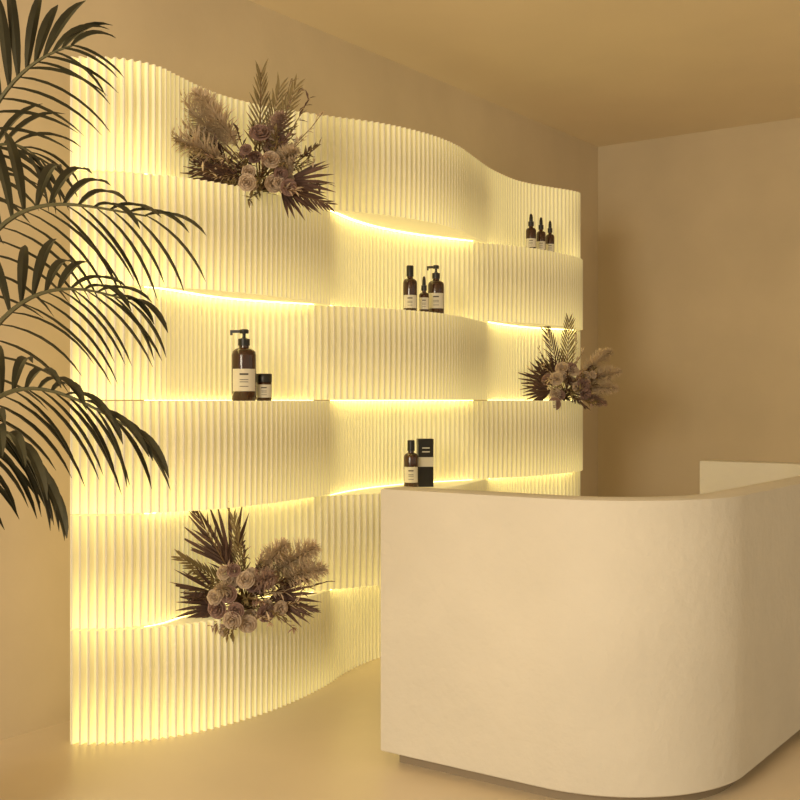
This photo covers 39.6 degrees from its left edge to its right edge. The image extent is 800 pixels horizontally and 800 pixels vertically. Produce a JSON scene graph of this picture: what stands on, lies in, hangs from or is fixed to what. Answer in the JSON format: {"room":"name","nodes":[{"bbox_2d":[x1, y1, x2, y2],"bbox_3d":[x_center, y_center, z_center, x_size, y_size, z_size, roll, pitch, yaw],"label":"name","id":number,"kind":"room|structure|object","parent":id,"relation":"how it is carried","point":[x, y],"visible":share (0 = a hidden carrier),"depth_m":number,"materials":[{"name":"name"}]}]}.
{"room":"salon","nodes":[
{"label":"salon","id":0,"kind":"room"},
{"bbox_2d":[0,0,597,739],"bbox_3d":[-1.672,-0.325,4.458,0.200,3.350,11.200,0,0,36],"label":"wall","id":1,"kind":"structure","parent":0,"point":[216,45],"depth_m":5.04,"materials":[{"name":"paint"}]},
{"bbox_2d":[0,657,799,799],"bbox_3d":[1.168,1.400,2.412,7.200,0.100,11.200,0,0,36],"label":"floor","id":2,"kind":"structure","parent":0,"point":[325,744],"depth_m":4.10,"materials":[{"name":"beige concrete"}]},
{"bbox_2d":[0,0,206,540],"bbox_3d":[-1.422,0.112,2.939,1.624,2.476,1.176,0,0,-25],"label":"potted palm","id":3,"kind":"object","parent":2,"relation":"on","point":[41,483],"visible":1,"depth_m":3.00,"materials":[{"name":"green plant"}]},
{"bbox_2d":[70,56,582,744],"bbox_3d":[-0.004,0.002,5.786,0.455,2.695,3.830,0,0,36],"label":"shelving","id":4,"kind":"object","parent":2,"relation":"on","point":[318,297],"visible":0.73,"depth_m":4.98,"materials":[{"name":"beige plastic"}]},
{"bbox_2d":[230,329,255,400],"bbox_3d":[-0.674,-0.150,4.787,0.112,0.308,0.107,0,0,36],"label":"pump bottle","id":5,"kind":"object","parent":4,"relation":"on","point":[243,357],"visible":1,"depth_m":4.74,"materials":[{"name":"brown glass"}]},
{"bbox_2d":[170,507,334,643],"bbox_3d":[-0.640,0.688,4.624,0.701,0.640,0.386,0,0,21],"label":"dried flower arrangement","id":6,"kind":"object","parent":4,"relation":"on","point":[212,602],"visible":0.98,"depth_m":4.60,"materials":[{"name":"brown plant"}]},
{"bbox_2d":[171,59,336,219],"bbox_3d":[-0.702,-1.094,4.731,0.922,0.694,0.459,0,0,4],"label":"dried flower arrangement","id":7,"kind":"object","parent":4,"relation":"on","point":[278,156],"visible":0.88,"depth_m":4.68,"materials":[{"name":"brown plant"}]},
{"bbox_2d":[256,374,271,400],"bbox_3d":[-0.595,-0.056,4.859,0.070,0.118,0.069,0,0,36],"label":"lidded jar","id":8,"kind":"object","parent":4,"relation":"on","point":[263,381],"visible":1,"depth_m":4.83,"materials":[{"name":"brown glass"}]},
{"bbox_2d":[403,265,416,310],"bbox_3d":[0.051,-0.567,5.678,0.073,0.241,0.073,0,0,36],"label":"spray bottle","id":9,"kind":"object","parent":4,"relation":"on","point":[409,284],"visible":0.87,"depth_m":5.65,"materials":[{"name":"brown glass"}]},
{"bbox_2d":[404,440,417,486],"bbox_3d":[0.057,0.331,5.764,0.077,0.246,0.077,0,0,36],"label":"spray bottle","id":10,"kind":"object","parent":4,"relation":"on","point":[410,458],"visible":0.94,"depth_m":5.73,"materials":[{"name":"brown glass"}]},
{"bbox_2d":[419,276,428,311],"bbox_3d":[0.124,-0.543,5.754,0.053,0.194,0.053,0,0,36],"label":"dropper bottle","id":11,"kind":"object","parent":4,"relation":"on","point":[423,297],"visible":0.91,"depth_m":5.74,"materials":[{"name":"brown glass"}]},
{"bbox_2d":[416,439,433,486],"bbox_3d":[0.131,0.329,5.833,0.082,0.250,0.066,0,0,-7],"label":"carton","id":12,"kind":"object","parent":4,"relation":"on","point":[424,446],"visible":0.97,"depth_m":5.80,"materials":[{"name":"black cardboard"}]},
{"bbox_2d":[427,265,443,312],"bbox_3d":[0.189,-0.578,5.845,0.087,0.262,0.087,0,0,-32],"label":"pump bottle","id":13,"kind":"object","parent":4,"relation":"on","point":[435,287],"visible":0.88,"depth_m":5.81,"materials":[{"name":"brown glass"}]},
{"bbox_2d":[526,214,535,247],"bbox_3d":[0.785,-1.006,6.654,0.063,0.219,0.063,0,0,36],"label":"dropper bottle","id":14,"kind":"object","parent":4,"relation":"on","point":[530,232],"visible":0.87,"depth_m":6.63,"materials":[{"name":"brown glass"}]},
{"bbox_2d":[536,217,545,249],"bbox_3d":[0.857,-1.004,6.755,0.057,0.214,0.057,0,0,36],"label":"dropper bottle","id":15,"kind":"object","parent":4,"relation":"on","point":[541,235],"visible":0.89,"depth_m":6.73,"materials":[{"name":"brown glass"}]},
{"bbox_2d":[546,221,553,251],"bbox_3d":[0.925,-1.001,6.848,0.055,0.209,0.055,0,0,36],"label":"dropper bottle","id":16,"kind":"object","parent":4,"relation":"on","point":[549,237],"visible":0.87,"depth_m":6.83,"materials":[{"name":"brown glass"}]},
{"bbox_2d":[518,313,622,410],"bbox_3d":[1.051,-0.235,6.816,0.562,0.600,0.442,0,0,36],"label":"dried flower arrangement","id":17,"kind":"object","parent":4,"relation":"on","point":[553,375],"visible":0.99,"depth_m":6.79,"materials":[{"name":"brown plant"}]},
{"bbox_2d":[381,460,799,799],"bbox_3d":[1.191,0.840,4.866,1.190,1.021,2.670,0,0,36],"label":"reception desk","id":18,"kind":"object","parent":2,"relation":"on","point":[562,647],"visible":1,"depth_m":3.79,"materials":[{"name":"paint"}]},
{"bbox_2d":[249,0,799,146],"bbox_3d":[1.168,-2.050,2.412,7.200,0.100,11.200,0,0,36],"label":"ceiling","id":19,"kind":"structure","parent":0,"point":[599,73],"depth_m":6.39,"materials":[{"name":"paint"}]},
{"bbox_2d":[598,118,799,496],"bbox_3d":[4.463,-0.325,6.817,7.000,3.350,0.200,0,0,36],"label":"wall","id":20,"kind":"structure","parent":0,"point":[699,232],"depth_m":8.30,"materials":[{"name":"paint"}]}
]}

